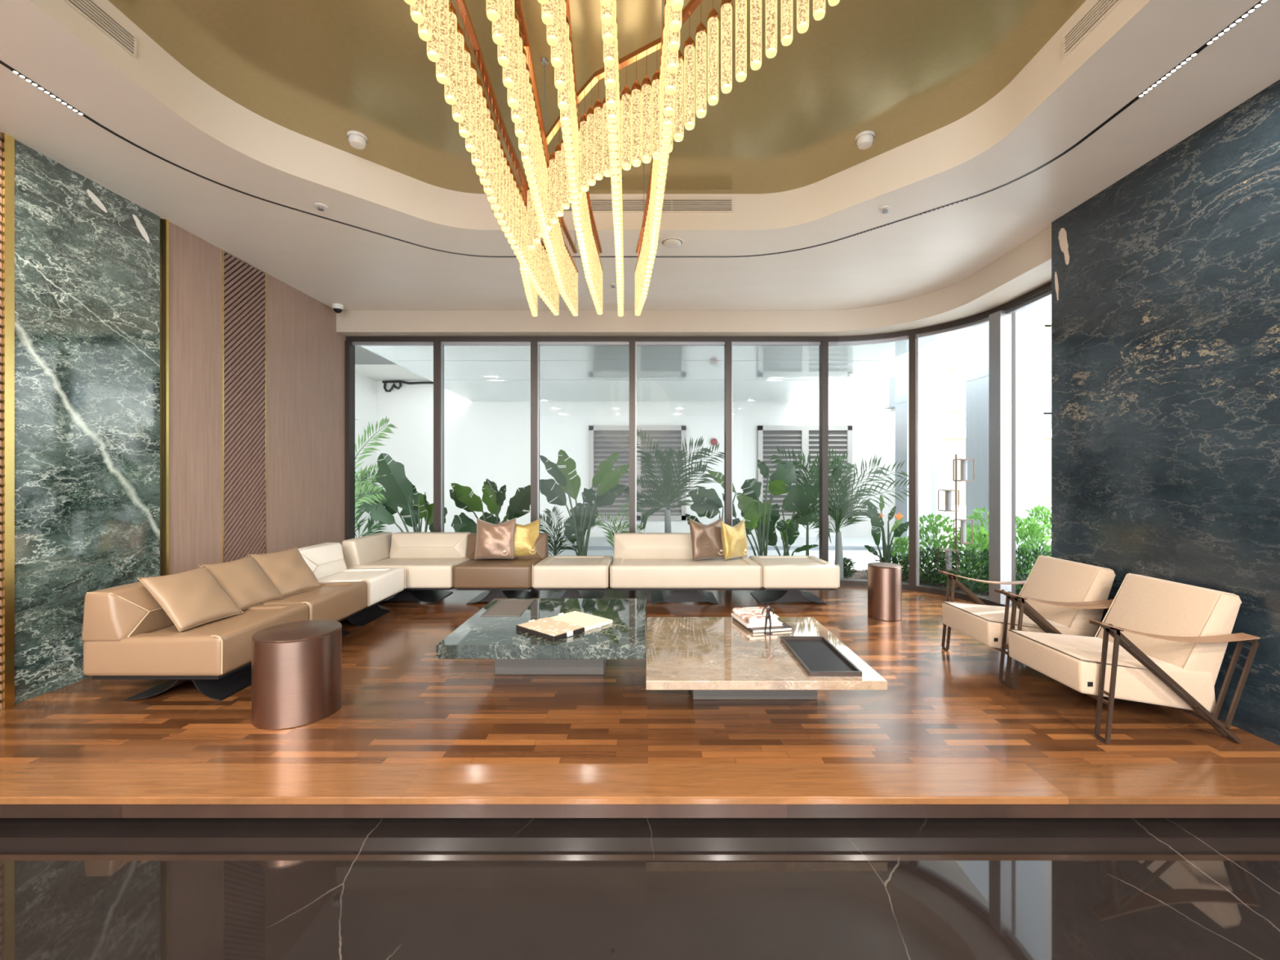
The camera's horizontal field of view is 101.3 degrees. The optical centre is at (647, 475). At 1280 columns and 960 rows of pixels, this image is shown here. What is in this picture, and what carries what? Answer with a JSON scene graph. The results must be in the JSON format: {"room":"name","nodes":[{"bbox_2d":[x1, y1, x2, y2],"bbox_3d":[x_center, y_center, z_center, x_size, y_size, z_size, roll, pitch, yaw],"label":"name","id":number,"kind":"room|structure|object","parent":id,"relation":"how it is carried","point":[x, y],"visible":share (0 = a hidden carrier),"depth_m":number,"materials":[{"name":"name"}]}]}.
{"room":"hotel lobby","nodes":[
{"label":"hotel lobby","id":0,"kind":"room"},
{"bbox_2d":[108,0,1085,194],"bbox_3d":[-0.250,-2.209,1.250,4.900,0.050,6.100,0,0,0],"label":"ceiling","id":1,"kind":"structure","parent":0,"point":[902,72],"depth_m":2.86,"materials":[{"name":"gold metal"}]},
{"bbox_2d":[346,130,367,149],"bbox_3d":[-1.870,-2.151,3.380,0.116,0.065,0.116,0,0,0],"label":"smoke detector","id":2,"kind":"object","parent":1,"relation":"attached to","point":[357,141],"visible":1,"depth_m":3.35,"materials":[{"name":"white plastic"}]},
{"bbox_2d":[29,0,1150,230],"bbox_3d":[-0.233,-2.050,1.235,4.495,0.289,5.670,0,0,0],"label":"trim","id":3,"kind":"structure","parent":1,"relation":"attached to","point":[271,144],"depth_m":3.31,"materials":[{"name":"paint"}]},
{"bbox_2d":[63,0,136,57],"bbox_3d":[-2.471,-2.065,1.850,0.011,0.100,1.366,0,0,0],"label":"grille","id":4,"kind":"object","parent":3,"relation":"attached to","point":[93,12],"visible":1,"depth_m":2.40,"materials":[{"name":"metal"}]},
{"bbox_2d":[491,198,733,212],"bbox_3d":[-0.275,-2.090,4.061,1.866,0.100,0.011,0,0,0],"label":"grille","id":5,"kind":"object","parent":3,"relation":"attached to","point":[598,205],"visible":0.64,"depth_m":4.06,"materials":[{"name":"metal"}]},
{"bbox_2d":[1062,0,1122,57],"bbox_3d":[2.006,-2.065,1.850,0.011,0.100,1.366,0,0,0],"label":"grille","id":6,"kind":"object","parent":3,"relation":"attached to","point":[1100,9],"visible":1,"depth_m":2.39,"materials":[{"name":"metal"}]},
{"bbox_2d":[404,0,839,316],"bbox_3d":[-0.054,-1.681,2.642,1.577,1.007,2.465,0,0,0],"label":"chandelier","id":7,"kind":"object","parent":1,"relation":"hanging from","point":[614,135],"visible":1,"depth_m":2.15,"materials":[{"name":"gold glass"}]},
{"bbox_2d":[855,130,875,149],"bbox_3d":[1.400,-2.151,3.380,0.116,0.065,0.116,0,0,0],"label":"smoke detector","id":8,"kind":"object","parent":1,"relation":"attached to","point":[864,141],"visible":1,"depth_m":3.35,"materials":[{"name":"white plastic"}]},
{"bbox_2d":[0,817,1279,959],"bbox_3d":[0.000,1.465,-1.850,12.000,0.070,8.300,0,0,0],"label":"floor","id":9,"kind":"structure","parent":0,"point":[71,888],"depth_m":1.82,"materials":[{"name":"black stone"}]},
{"bbox_2d":[0,0,1279,310],"bbox_3d":[-0.045,-1.905,1.200,7.690,0.001,10.800,0,0,0],"label":"ceiling","id":10,"kind":"structure","parent":0,"point":[331,262],"depth_m":3.56,"materials":[{"name":"paint"}]},
{"bbox_2d":[10,69,84,115],"bbox_3d":[-2.980,-1.902,2.616,0.018,0.003,0.309,0,0,0],"label":"track spotlight","id":11,"kind":"object","parent":10,"relation":"in","point":[12,70],"visible":1,"depth_m":2.60,"materials":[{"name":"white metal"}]},
{"bbox_2d":[0,0,1262,257],"bbox_3d":[-0.255,-1.919,0.790,5.472,0.032,7.581,0,0,0],"label":"trim","id":12,"kind":"structure","parent":10,"relation":"attached to","point":[1204,46],"depth_m":3.33,"materials":[{"name":"black metal"}]},
{"bbox_2d":[662,237,682,248],"bbox_3d":[0.200,-1.891,4.280,0.170,0.028,0.170,0,0,0],"label":"ceiling speaker","id":13,"kind":"object","parent":10,"relation":"attached to","point":[669,243],"visible":1,"depth_m":4.25,"materials":[{"name":"white plastic"}]},
{"bbox_2d":[1137,52,1198,97],"bbox_3d":[2.470,-1.902,2.500,0.018,0.003,0.278,0,0,0],"label":"recessed light","id":14,"kind":"object","parent":10,"relation":"in","point":[1194,54],"visible":1,"depth_m":2.48,"materials":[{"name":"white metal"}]},
{"bbox_2d":[1204,0,1266,44],"bbox_3d":[2.470,-1.902,2.181,0.018,0.003,0.271,0,0,0],"label":"recessed light","id":15,"kind":"object","parent":10,"relation":"in","point":[1262,2],"visible":1,"depth_m":2.20,"materials":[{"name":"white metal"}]},
{"bbox_2d":[0,585,1279,763],"bbox_3d":[-0.045,1.345,4.336,7.090,0.090,3.928,0,0,0],"label":"floor","id":16,"kind":"structure","parent":0,"point":[402,703],"depth_m":2.82,"materials":[{"name":"wood"}]},
{"bbox_2d":[81,580,369,701],"bbox_3d":[-2.738,0.973,3.659,0.784,0.655,1.537,0,0,0],"label":"sofa","id":17,"kind":"object","parent":16,"relation":"on","point":[127,634],"visible":0.65,"depth_m":2.95,"materials":[{"name":"beige leather"}]},
{"bbox_2d":[137,565,243,631],"bbox_3d":[-2.799,0.745,3.235,0.278,0.306,0.419,0,0,6],"label":"cushion","id":18,"kind":"object","parent":17,"relation":"on","point":[193,597],"visible":1,"depth_m":3.17,"materials":[{"name":"beige leather"}]},
{"bbox_2d":[198,555,284,610],"bbox_3d":[-2.819,0.745,3.664,0.267,0.316,0.419,0,0,4],"label":"cushion","id":19,"kind":"object","parent":17,"relation":"on","point":[243,580],"visible":0.81,"depth_m":3.62,"materials":[{"name":"beige leather"}]},
{"bbox_2d":[247,546,321,596],"bbox_3d":[-2.798,0.745,4.069,0.258,0.325,0.419,0,0,12],"label":"cushion","id":20,"kind":"object","parent":17,"relation":"on","point":[287,570],"visible":0.84,"depth_m":4.03,"materials":[{"name":"beige leather"}]},
{"bbox_2d":[251,619,342,729],"bbox_3d":[-1.920,1.074,2.885,0.412,0.452,0.412,0,0,0],"label":"table","id":21,"kind":"object","parent":16,"relation":"on","point":[296,667],"visible":1,"depth_m":2.73,"materials":[{"name":"brown metal"}]},
{"bbox_2d":[297,542,405,626],"bbox_3d":[-2.738,0.973,4.763,0.784,0.655,0.657,0,0,0],"label":"sofa","id":22,"kind":"object","parent":16,"relation":"on","point":[326,562],"visible":0.59,"depth_m":4.73,"materials":[{"name":"white leather"}]},
{"bbox_2d":[342,532,471,603],"bbox_3d":[-2.490,0.973,5.588,1.120,0.655,0.864,0,0,0],"label":"sofa","id":23,"kind":"object","parent":16,"relation":"on","point":[428,559],"visible":0.8,"depth_m":5.51,"materials":[{"name":"beige leather"}]},
{"bbox_2d":[452,533,548,604],"bbox_3d":[-1.550,0.973,5.548,0.860,0.655,0.804,0,0,0],"label":"sofa","id":24,"kind":"object","parent":16,"relation":"on","point":[504,578],"visible":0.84,"depth_m":5.16,"materials":[{"name":"brown leather"}]},
{"bbox_2d":[474,517,515,559],"bbox_3d":[-1.630,0.670,5.621,0.421,0.440,0.184,0,0,-3],"label":"cushion","id":25,"kind":"object","parent":24,"relation":"on","point":[493,540],"visible":1,"depth_m":5.57,"materials":[{"name":"fabric"}]},
{"bbox_2d":[506,518,539,557],"bbox_3d":[-1.360,0.680,5.738,0.360,0.421,0.170,0,0,-14],"label":"cushion","id":26,"kind":"object","parent":24,"relation":"on","point":[526,535],"visible":0.74,"depth_m":5.70,"materials":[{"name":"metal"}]},
{"bbox_2d":[435,598,645,675],"bbox_3d":[-0.587,1.113,3.426,1.150,0.375,1.097,0,0,0],"label":"coffee table","id":27,"kind":"object","parent":16,"relation":"on","point":[491,633],"visible":0.96,"depth_m":3.25,"materials":[{"name":"stone"}]},
{"bbox_2d":[480,599,534,616],"bbox_3d":[-0.975,0.928,3.695,0.260,0.005,0.450,0,0,0],"label":"tray","id":28,"kind":"object","parent":27,"relation":"on","point":[500,607],"depth_m":3.68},
{"bbox_2d":[515,610,612,640],"bbox_3d":[-0.507,0.914,3.238,0.364,0.031,0.478,0,0,40],"label":"book","id":29,"kind":"object","parent":27,"relation":"on","point":[562,625],"visible":1,"depth_m":3.17,"materials":[{"name":"paper"}]},
{"bbox_2d":[532,555,613,598],"bbox_3d":[-0.762,1.091,5.548,0.749,0.419,0.804,0,0,0],"label":"ottoman","id":30,"kind":"object","parent":16,"relation":"on","point":[578,576],"visible":0.88,"depth_m":5.15,"materials":[{"name":"beige leather"}]},
{"bbox_2d":[0,804,1279,817],"bbox_3d":[-0.275,1.359,2.250,6.630,0.062,0.240,0,0,0],"label":"step riser","id":31,"kind":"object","parent":16,"relation":"attached to","point":[6,811],"depth_m":2.13,"materials":[{"name":"brown wood"}]},
{"bbox_2d":[0,763,1279,804],"bbox_3d":[-0.275,1.314,2.245,6.630,0.028,0.250,0,0,0],"label":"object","id":32,"kind":"structure","parent":16,"relation":"attached to","point":[20,783],"depth_m":2.23,"materials":[{"name":"brown wood"}]},
{"bbox_2d":[609,533,762,604],"bbox_3d":[0.377,0.973,5.548,1.497,0.655,0.804,0,0,0],"label":"sofa","id":33,"kind":"object","parent":16,"relation":"on","point":[664,562],"visible":0.84,"depth_m":5.19,"materials":[{"name":"beige leather"}]},
{"bbox_2d":[688,515,724,560],"bbox_3d":[0.645,0.668,5.620,0.427,0.445,0.174,0,0,-19],"label":"cushion","id":34,"kind":"object","parent":33,"relation":"on","point":[706,540],"visible":0.94,"depth_m":5.55,"materials":[{"name":"fabric"}]},
{"bbox_2d":[720,518,747,559],"bbox_3d":[0.941,0.683,5.679,0.382,0.421,0.139,0,0,-37],"label":"cushion","id":35,"kind":"object","parent":33,"relation":"on","point":[734,539],"visible":1,"depth_m":5.60,"materials":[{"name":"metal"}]},
{"bbox_2d":[645,617,887,699],"bbox_3d":[0.567,1.139,3.061,1.149,0.323,1.129,0,0,0],"label":"coffee table","id":36,"kind":"object","parent":16,"relation":"on","point":[713,658],"visible":0.94,"depth_m":2.87,"materials":[{"name":"beige stone"}]},
{"bbox_2d":[732,617,792,633],"bbox_3d":[0.745,0.966,3.440,0.270,0.022,0.340,0,0,-12],"label":"book","id":37,"kind":"object","parent":36,"relation":"on","point":[785,627],"visible":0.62,"depth_m":3.29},
{"bbox_2d":[731,613,782,627],"bbox_3d":[0.715,0.946,3.455,0.240,0.018,0.290,0,0,-11],"label":"book","id":38,"kind":"object","parent":37,"relation":"on","point":[778,623],"visible":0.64,"depth_m":3.33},
{"bbox_2d":[732,606,779,623],"bbox_3d":[0.710,0.920,3.469,0.223,0.034,0.264,0,0,-10],"label":"book","id":39,"kind":"object","parent":38,"relation":"on","point":[752,615],"visible":0.96,"depth_m":3.42,"materials":[{"name":"paper"}]},
{"bbox_2d":[780,635,862,676],"bbox_3d":[0.915,0.966,2.835,0.256,0.022,0.566,0,0,0],"label":"serving tray","id":40,"kind":"object","parent":36,"relation":"on","point":[817,656],"visible":1,"depth_m":2.80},
{"bbox_2d":[748,555,839,604],"bbox_3d":[1.509,1.091,5.548,0.752,0.419,0.804,0,0,0],"label":"ottoman","id":41,"kind":"object","parent":16,"relation":"on","point":[784,577],"visible":0.94,"depth_m":5.16,"materials":[{"name":"beige leather"}]},
{"bbox_2d":[867,562,902,621],"bbox_3d":[2.175,1.060,4.820,0.286,0.480,0.286,0,0,0],"label":"table","id":42,"kind":"object","parent":16,"relation":"on","point":[884,579],"visible":1,"depth_m":4.70,"materials":[{"name":"brown metal"}]},
{"bbox_2d":[937,555,1115,684],"bbox_3d":[2.576,0.943,3.603,0.820,0.711,0.721,0,0,0],"label":"armchair","id":43,"kind":"object","parent":16,"relation":"on","point":[1051,580],"visible":0.71,"depth_m":3.48,"materials":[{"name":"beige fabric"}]},
{"bbox_2d":[1001,573,1260,743],"bbox_3d":[2.576,0.943,2.893,0.820,0.711,0.721,0,0,0],"label":"armchair","id":44,"kind":"object","parent":16,"relation":"on","point":[1160,642],"visible":1,"depth_m":2.65,"materials":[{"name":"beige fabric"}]},
{"bbox_2d":[336,226,1051,336],"bbox_3d":[0.251,-1.780,5.954,7.584,0.249,2.124,0,0,17],"label":"ceiling bulkhead","id":45,"kind":"structure","parent":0,"point":[1026,268],"depth_m":6.05,"materials":[{"name":"paint"}]},
{"bbox_2d":[344,340,355,540],"bbox_3d":[-3.570,-0.177,6.280,0.070,2.845,0.120,0,0,0],"label":"trim","id":46,"kind":"structure","parent":45,"relation":"attached to","point":[349,349],"depth_m":6.23,"materials":[{"name":"brown metal"}]},
{"bbox_2d":[433,340,444,532],"bbox_3d":[-2.497,-0.177,6.280,0.086,2.845,0.120,0,0,0],"label":"trim","id":47,"kind":"structure","parent":45,"relation":"attached to","point":[438,348],"depth_m":6.22,"materials":[{"name":"brown metal"}]},
{"bbox_2d":[530,340,539,522],"bbox_3d":[-1.345,-0.177,6.280,0.086,2.845,0.120,0,0,0],"label":"trim","id":48,"kind":"structure","parent":45,"relation":"attached to","point":[535,347],"depth_m":6.22,"materials":[{"name":"brown metal"}]},
{"bbox_2d":[629,340,636,533],"bbox_3d":[-0.177,-0.177,6.280,0.086,2.845,0.120,0,0,0],"label":"trim","id":49,"kind":"structure","parent":45,"relation":"attached to","point":[633,344],"depth_m":6.22,"materials":[{"name":"brown metal"}]},
{"bbox_2d":[346,281,1051,346],"bbox_3d":[0.278,-1.627,6.012,7.561,0.055,2.010,0,0,18],"label":"trim","id":50,"kind":"structure","parent":45,"relation":"attached to","point":[1046,287],"depth_m":6.24,"materials":[{"name":"brown metal"}]},
{"bbox_2d":[724,340,732,526],"bbox_3d":[0.969,-0.177,6.280,0.086,2.845,0.120,0,0,0],"label":"trim","id":51,"kind":"structure","parent":45,"relation":"attached to","point":[728,344],"depth_m":6.22,"materials":[{"name":"brown metal"}]},
{"bbox_2d":[818,340,828,562],"bbox_3d":[2.114,-0.177,6.280,0.086,2.845,0.120,0,0,0],"label":"trim","id":52,"kind":"structure","parent":45,"relation":"attached to","point":[824,347],"depth_m":6.22,"materials":[{"name":"brown metal"}]},
{"bbox_2d":[908,333,919,586],"bbox_3d":[3.033,-0.177,5.971,0.086,2.845,0.120,0,0,39],"label":"trim","id":53,"kind":"structure","parent":45,"relation":"attached to","point":[913,340],"depth_m":5.94,"materials":[{"name":"brown metal"}]},
{"bbox_2d":[988,310,1015,604],"bbox_3d":[3.487,-0.177,5.165,0.155,2.845,0.158,0,0,-6],"label":"trim","id":54,"kind":"structure","parent":45,"relation":"attached to","point":[1002,326],"depth_m":5.09,"materials":[{"name":"brown metal"}]},
{"bbox_2d":[608,578,1012,607],"bbox_3d":[0.276,1.272,6.008,7.561,0.055,2.014,0,0,18],"label":"trim","id":55,"kind":"structure","parent":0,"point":[922,588],"depth_m":5.80,"materials":[{"name":"brown metal"}]},
{"bbox_2d":[1051,79,1279,746],"bbox_3d":[3.295,-0.372,-0.125,0.510,3.744,8.150,0,0,0],"label":"wall","id":56,"kind":"structure","parent":0,"point":[1166,280],"depth_m":2.98,"materials":[{"name":"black stone"}]},
{"bbox_3d":[-3.726,-0.372,1.090,0.228,3.744,10.580,0,0,0],"label":"wall","id":57,"kind":"structure","parent":0,"visible":0},
{"bbox_2d":[0,132,1,709],"bbox_3d":[-3.599,-0.302,2.678,0.022,3.205,0.476,0,0,0],"label":"slatted panel","id":58,"kind":"object","parent":57,"relation":"attached to","point":[0,132],"visible":1,"depth_m":2.91,"materials":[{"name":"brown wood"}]},
{"bbox_2d":[0,133,14,709],"bbox_3d":[-3.592,-0.302,2.941,0.035,3.205,0.045,0,0,0],"label":"trim","id":59,"kind":"structure","parent":57,"relation":"attached to","point":[7,148],"depth_m":2.93,"materials":[{"name":"gold metal"}]},
{"bbox_2d":[14,139,159,704],"bbox_3d":[-3.600,-0.302,3.413,0.020,3.205,0.897,0,0,0],"label":"marble slab","id":60,"kind":"object","parent":57,"relation":"attached to","point":[87,255],"visible":0.79,"depth_m":3.30,"materials":[{"name":"stone"}]},
{"bbox_2d":[160,217,161,576],"bbox_3d":[-3.608,-0.302,3.880,0.004,3.205,0.030,0,0,0],"label":"trim","id":61,"kind":"structure","parent":57,"relation":"attached to","point":[160,218],"depth_m":3.88,"materials":[{"name":"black metal"}]},
{"bbox_2d":[161,218,168,575],"bbox_3d":[-3.592,-0.302,3.908,0.035,3.205,0.021,0,0,0],"label":"trim","id":62,"kind":"structure","parent":57,"relation":"attached to","point":[165,223],"depth_m":3.90,"materials":[{"name":"gold metal"}]},
{"bbox_2d":[168,222,222,574],"bbox_3d":[-3.600,-0.302,4.175,0.020,3.205,0.510,0,0,0],"label":"wood panel","id":63,"kind":"object","parent":57,"relation":"attached to","point":[195,264],"visible":0.64,"depth_m":4.15,"materials":[{"name":"brown wood"}]},
{"bbox_2d":[222,249,223,562],"bbox_3d":[-3.598,-0.302,4.436,0.024,3.205,0.011,0,0,0],"label":"trim","id":64,"kind":"structure","parent":57,"relation":"attached to","point":[222,250],"depth_m":4.43,"materials":[{"name":"gold metal"}]},
{"bbox_2d":[223,250,265,562],"bbox_3d":[-3.599,-0.302,4.682,0.022,3.205,0.478,0,0,0],"label":"slatted panel","id":65,"kind":"object","parent":57,"relation":"attached to","point":[244,284],"visible":0.8,"depth_m":4.66,"materials":[{"name":"brown wood"}]},
{"bbox_2d":[263,272,266,553],"bbox_3d":[-3.598,-0.302,4.928,0.024,3.205,0.011,0,0,0],"label":"trim","id":66,"kind":"structure","parent":57,"relation":"attached to","point":[264,286],"depth_m":4.93,"materials":[{"name":"gold metal"}]},
{"bbox_2d":[266,273,346,553],"bbox_3d":[-3.600,-0.302,5.603,0.020,3.205,1.335,0,0,0],"label":"wood panel","id":67,"kind":"object","parent":57,"relation":"attached to","point":[305,351],"visible":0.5,"depth_m":5.47,"materials":[{"name":"brown wood"}]},
{"label":"outside","id":68,"kind":"structure","parent":0,"visible":0},
{"bbox_2d":[548,504,1051,579],"bbox_3d":[15.000,1.600,38.210,90.000,0.300,63.580,0,0,0],"label":"ground","id":69,"kind":"structure","parent":68,"point":[862,557],"depth_m":10.84,"materials":[{"name":"white"}]},
{"bbox_2d":[355,332,1050,550],"bbox_3d":[1.100,-1.225,9.600,15.800,5.350,6.400,0,0,0],"label":"neighbouring building","id":70,"kind":"structure","parent":69,"relation":"on","point":[487,388],"depth_m":12.40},
{"bbox_2d":[382,380,433,391],"bbox_3d":[-5.566,-2.094,12.300,1.291,0.277,0.056,0,0,0],"label":"cable loop","id":71,"kind":"object","parent":70,"relation":"hanging from","point":[384,382],"visible":0.98,"depth_m":12.28,"materials":[{"name":"black metal"}]},
{"bbox_2d":[588,425,685,519],"bbox_3d":[-0.240,-0.060,12.350,2.280,2.220,0.100,0,0,0],"label":"louvred window","id":72,"kind":"structure","parent":70,"relation":"attached to","point":[604,441],"depth_m":12.33,"materials":[{"name":"metal"}]},
{"bbox_2d":[757,425,852,519],"bbox_3d":[3.695,-0.060,12.350,2.210,2.220,0.100,0,0,0],"label":"louvred window","id":73,"kind":"structure","parent":70,"relation":"attached to","point":[805,438],"depth_m":12.33,"materials":[{"name":"metal"}]},
{"bbox_2d":[882,375,1051,408],"bbox_3d":[11.045,-1.760,10.857,11.900,0.620,0.400,0,0,4],"label":"beam","id":74,"kind":"structure","parent":70,"relation":"attached to","point":[953,387],"depth_m":10.98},
{"bbox_2d":[894,342,931,556],"bbox_3d":[4.835,-2.300,9.575,0.436,7.500,0.456,0,0,0],"label":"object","id":75,"kind":"structure","parent":69,"relation":"on","point":[901,362],"depth_m":9.35,"materials":[{"name":"white"}]},
{"bbox_2d":[942,296,1051,428],"bbox_3d":[32.750,-19.550,46.975,18.500,42.000,6.050,0,0,0],"label":"tower block","id":76,"kind":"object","parent":69,"relation":"on","point":[953,344],"visible":0.06,"depth_m":44.00,"materials":[{"name":"white metal"}]},
{"bbox_2d":[942,428,1051,504],"bbox_3d":[21.300,-0.425,28.400,17.800,3.750,5.200,0,0,0],"label":"building","id":77,"kind":"structure","parent":69,"relation":"on","point":[953,439],"depth_m":26.00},
{"bbox_2d":[965,300,1044,573],"bbox_3d":[5.235,-2.300,7.725,0.776,7.500,0.556,0,0,0],"label":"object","id":78,"kind":"structure","parent":69,"relation":"on","point":[1029,375],"depth_m":7.45,"materials":[{"name":"white"}]},
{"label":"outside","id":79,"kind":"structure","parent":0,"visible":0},
{"bbox_2d":[848,569,1017,596],"bbox_3d":[0.255,1.365,5.651,9.490,0.070,4.099,0,0,0],"label":"planting bed","id":80,"kind":"object","parent":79,"point":[861,571],"visible":0.02,"depth_m":6.67,"materials":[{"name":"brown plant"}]},
{"bbox_2d":[355,469,386,537],"bbox_3d":[-4.016,0.590,7.500,0.923,1.442,0.512,0,0,0],"label":"palm plant","id":81,"kind":"object","parent":80,"relation":"on","point":[370,523],"visible":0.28,"depth_m":7.55,"materials":[{"name":"green plant"}]},
{"bbox_2d":[355,415,396,524],"bbox_3d":[-3.907,0.246,6.984,1.271,2.129,0.352,0,0,0],"label":"palm plant","id":82,"kind":"object","parent":80,"relation":"on","point":[357,484],"visible":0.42,"depth_m":6.96,"materials":[{"name":"green plant"}]},
{"bbox_2d":[359,453,447,532],"bbox_3d":[-3.398,0.535,7.176,1.110,1.663,0.650,0,0,0],"label":"plant","id":83,"kind":"object","parent":80,"relation":"on","point":[399,491],"visible":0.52,"depth_m":7.08,"materials":[{"name":"plant"}]},
{"bbox_2d":[448,478,543,533],"bbox_3d":[-2.062,0.704,7.019,1.364,1.332,0.672,0,0,0],"label":"plant","id":84,"kind":"object","parent":80,"relation":"on","point":[521,501],"visible":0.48,"depth_m":6.86,"materials":[{"name":"plant"}]},
{"bbox_2d":[539,506,582,555],"bbox_3d":[-1.248,0.863,7.245,0.788,0.899,0.457,0,0,0],"label":"palm plant","id":85,"kind":"object","parent":80,"relation":"on","point":[555,550],"visible":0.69,"depth_m":7.29,"materials":[{"name":"green plant"}]},
{"bbox_2d":[539,449,629,555],"bbox_3d":[-0.838,0.509,6.742,1.237,1.712,0.571,0,0,0],"label":"plant","id":86,"kind":"object","parent":80,"relation":"on","point":[582,518],"visible":0.88,"depth_m":6.79,"materials":[{"name":"plant"}]},
{"bbox_2d":[591,500,643,546],"bbox_3d":[-0.451,0.811,7.394,0.857,0.998,0.201,0,0,7],"label":"palm plant","id":87,"kind":"object","parent":80,"relation":"on","point":[610,536],"visible":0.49,"depth_m":7.40,"materials":[{"name":"green plant"}]},
{"bbox_2d":[622,428,724,533],"bbox_3d":[0.380,0.368,6.997,1.474,1.988,0.501,0,0,0],"label":"palm plant","id":88,"kind":"object","parent":80,"relation":"on","point":[666,484],"visible":0.96,"depth_m":6.91,"materials":[{"name":"green plant"}]},
{"bbox_2d":[684,470,751,534],"bbox_3d":[0.993,0.646,7.310,1.002,1.438,0.459,0,0,22],"label":"plant","id":89,"kind":"object","parent":80,"relation":"on","point":[712,503],"visible":0.37,"depth_m":7.24,"materials":[{"name":"plant"}]},
{"bbox_2d":[722,459,796,555],"bbox_3d":[1.620,0.578,6.827,1.108,1.573,0.696,0,0,-17],"label":"plant","id":90,"kind":"object","parent":80,"relation":"on","point":[753,511],"visible":0.86,"depth_m":6.91,"materials":[{"name":"plant"}]},
{"bbox_2d":[755,483,818,555],"bbox_3d":[1.900,0.736,7.145,0.917,1.270,0.611,0,0,18],"label":"plant","id":91,"kind":"object","parent":80,"relation":"on","point":[796,495],"visible":0.77,"depth_m":7.07,"materials":[{"name":"plant"}]},
{"bbox_2d":[768,445,844,555],"bbox_3d":[2.264,0.433,7.551,1.083,1.754,0.426,0,0,0],"label":"palm plant","id":92,"kind":"object","parent":80,"relation":"on","point":[798,465],"visible":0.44,"depth_m":7.58,"materials":[{"name":"green plant"}]},
{"bbox_2d":[843,556,857,578],"bbox_3d":[2.595,1.210,6.903,0.316,0.306,0.303,0,0,-44],"label":"shrub","id":93,"kind":"object","parent":80,"relation":"on","point":[847,571],"visible":0.64,"depth_m":6.86,"materials":[{"name":"green plant"}]},
{"bbox_2d":[805,448,908,578],"bbox_3d":[2.740,0.501,6.754,1.538,1.722,0.435,0,0,-5],"label":"palm plant","id":94,"kind":"object","parent":80,"relation":"on","point":[844,509],"visible":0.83,"depth_m":6.71,"materials":[{"name":"green plant"}]},
{"bbox_2d":[864,495,908,563],"bbox_3d":[3.062,0.805,6.777,0.725,1.126,0.551,0,0,0],"label":"plant","id":95,"kind":"object","parent":80,"relation":"on","point":[876,517],"visible":0.92,"depth_m":6.63,"materials":[{"name":"plant"}]},
{"bbox_2d":[873,553,908,580],"bbox_3d":[3.180,1.181,6.806,0.497,0.364,0.468,0,0,0],"label":"shrub","id":96,"kind":"object","parent":80,"relation":"on","point":[893,559],"visible":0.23,"depth_m":6.74,"materials":[{"name":"green plant"}]},
{"bbox_2d":[891,535,924,573],"bbox_3d":[3.558,1.090,7.183,0.471,0.545,0.540,0,0,0],"label":"shrub","id":97,"kind":"object","parent":80,"relation":"on","point":[899,548],"visible":0.3,"depth_m":7.20,"materials":[{"name":"green plant"}]},
{"bbox_2d":[902,546,952,586],"bbox_3d":[3.364,1.102,6.302,0.576,0.520,0.583,0,0,0],"label":"shrub","id":98,"kind":"object","parent":80,"relation":"on","point":[921,560],"visible":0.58,"depth_m":6.26,"materials":[{"name":"green plant"}]},
{"bbox_2d":[906,512,968,584],"bbox_3d":[3.628,0.914,6.597,0.735,0.895,0.725,0,0,0],"label":"shrub","id":99,"kind":"object","parent":80,"relation":"on","point":[929,527],"visible":0.37,"depth_m":6.53,"materials":[{"name":"green plant"}]},
{"bbox_2d":[937,454,974,589],"bbox_3d":[3.480,0.571,5.920,0.326,1.618,0.152,0,0,0],"label":"pole","id":100,"kind":"object","parent":80,"relation":"on","point":[963,461],"visible":0.99,"depth_m":5.89,"materials":[{"name":"metal"}]},
{"bbox_2d":[933,547,988,594],"bbox_3d":[3.616,1.086,5.894,0.758,0.553,0.743,0,0,0],"label":"shrub","id":101,"kind":"object","parent":80,"relation":"on","point":[966,553],"visible":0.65,"depth_m":5.85,"materials":[{"name":"green plant"}]},
{"bbox_2d":[942,526,1019,591],"bbox_3d":[3.919,0.978,6.200,0.742,0.768,0.759,0,0,0],"label":"shrub","id":102,"kind":"object","parent":80,"relation":"on","point":[983,533],"visible":0.34,"depth_m":6.16,"materials":[{"name":"green plant"}]},
{"bbox_2d":[964,506,1017,570],"bbox_3d":[4.540,0.874,7.008,0.680,0.974,0.648,0,0,33],"label":"shrub","id":103,"kind":"object","parent":80,"relation":"on","point":[975,515],"visible":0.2,"depth_m":7.08,"materials":[{"name":"green plant"}]},
{"bbox_2d":[1015,515,1051,594],"bbox_3d":[4.300,0.896,6.019,0.683,0.931,0.679,0,0,33],"label":"shrub","id":104,"kind":"object","parent":80,"relation":"on","point":[1033,527],"visible":0.33,"depth_m":5.89,"materials":[{"name":"green plant"}]},
{"bbox_2d":[1015,544,1051,595],"bbox_3d":[4.085,1.054,5.590,0.748,0.617,0.728,0,0,0],"label":"shrub","id":105,"kind":"object","parent":80,"relation":"on","point":[1020,575],"visible":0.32,"depth_m":5.59,"materials":[{"name":"green plant"}]},
{"bbox_2d":[1019,504,1051,573],"bbox_3d":[4.760,0.841,6.198,0.681,1.041,0.643,0,0,-40],"label":"shrub","id":106,"kind":"object","parent":80,"relation":"on","point":[1045,515],"visible":0.08,"depth_m":6.23,"materials":[{"name":"green plant"}]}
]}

